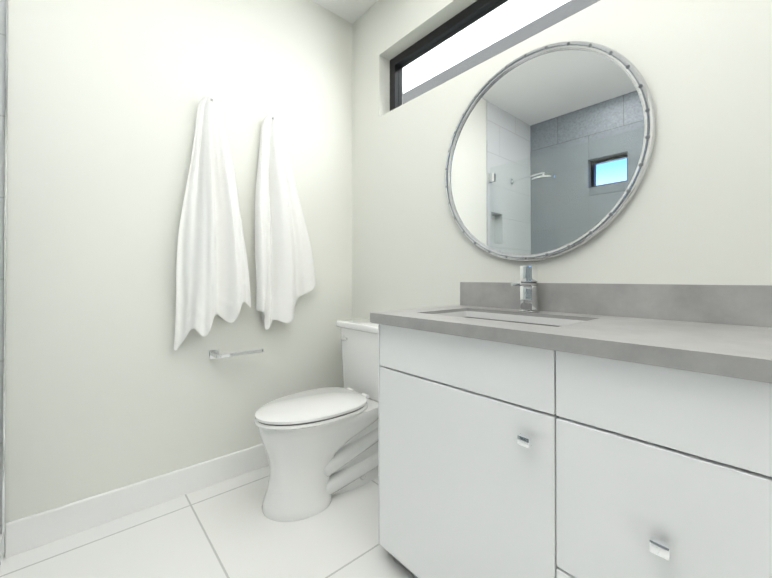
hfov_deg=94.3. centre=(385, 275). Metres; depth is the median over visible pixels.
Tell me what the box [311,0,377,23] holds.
ceiling
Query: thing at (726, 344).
countertop
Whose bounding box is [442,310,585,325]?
sink
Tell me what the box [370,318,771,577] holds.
bathroom vanity
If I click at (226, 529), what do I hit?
floor
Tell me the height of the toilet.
0.790 m
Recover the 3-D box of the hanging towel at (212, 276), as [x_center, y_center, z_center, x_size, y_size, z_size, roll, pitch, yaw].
[-0.843,-0.265,1.771,0.355,1.235,0.117,0,-1,-41]
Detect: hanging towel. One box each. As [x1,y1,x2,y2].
[174,96,250,349]
[255,115,314,328]
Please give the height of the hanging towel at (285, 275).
1.175 m
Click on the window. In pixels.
(462, 20)
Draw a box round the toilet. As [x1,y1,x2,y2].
[254,318,378,521]
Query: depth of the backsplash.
1.14 m
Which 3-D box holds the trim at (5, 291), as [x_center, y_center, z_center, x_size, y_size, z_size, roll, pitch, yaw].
[-1.422,-0.320,1.339,0.006,2.739,0.008,0,-1,-41]
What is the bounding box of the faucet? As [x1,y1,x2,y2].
[511,265,538,311]
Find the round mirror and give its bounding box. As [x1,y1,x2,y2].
[445,41,655,261]
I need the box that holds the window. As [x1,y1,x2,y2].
[390,0,592,110]
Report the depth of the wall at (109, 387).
1.62 m
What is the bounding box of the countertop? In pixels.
[370,306,771,373]
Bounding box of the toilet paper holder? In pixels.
[209,348,263,359]
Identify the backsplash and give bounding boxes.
[458,282,771,325]
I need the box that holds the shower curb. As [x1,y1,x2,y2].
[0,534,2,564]
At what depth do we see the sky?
6.97 m
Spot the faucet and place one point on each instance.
(528, 289)
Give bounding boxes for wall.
[0,0,351,533]
[352,0,771,318]
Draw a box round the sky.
[403,0,569,93]
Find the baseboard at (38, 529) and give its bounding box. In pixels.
[5,444,268,557]
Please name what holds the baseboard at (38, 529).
attached to the wall at (109, 387)
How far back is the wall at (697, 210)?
1.20 m
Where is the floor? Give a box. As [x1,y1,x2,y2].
[0,465,414,577]
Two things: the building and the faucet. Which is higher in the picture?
the building
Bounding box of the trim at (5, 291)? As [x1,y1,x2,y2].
[2,0,8,558]
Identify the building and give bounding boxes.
[403,0,599,103]
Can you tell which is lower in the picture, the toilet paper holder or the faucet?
the toilet paper holder
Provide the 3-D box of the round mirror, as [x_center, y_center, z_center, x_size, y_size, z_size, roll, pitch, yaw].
[0.571,-0.480,1.452,0.029,0.850,0.850,0,-1,-41]

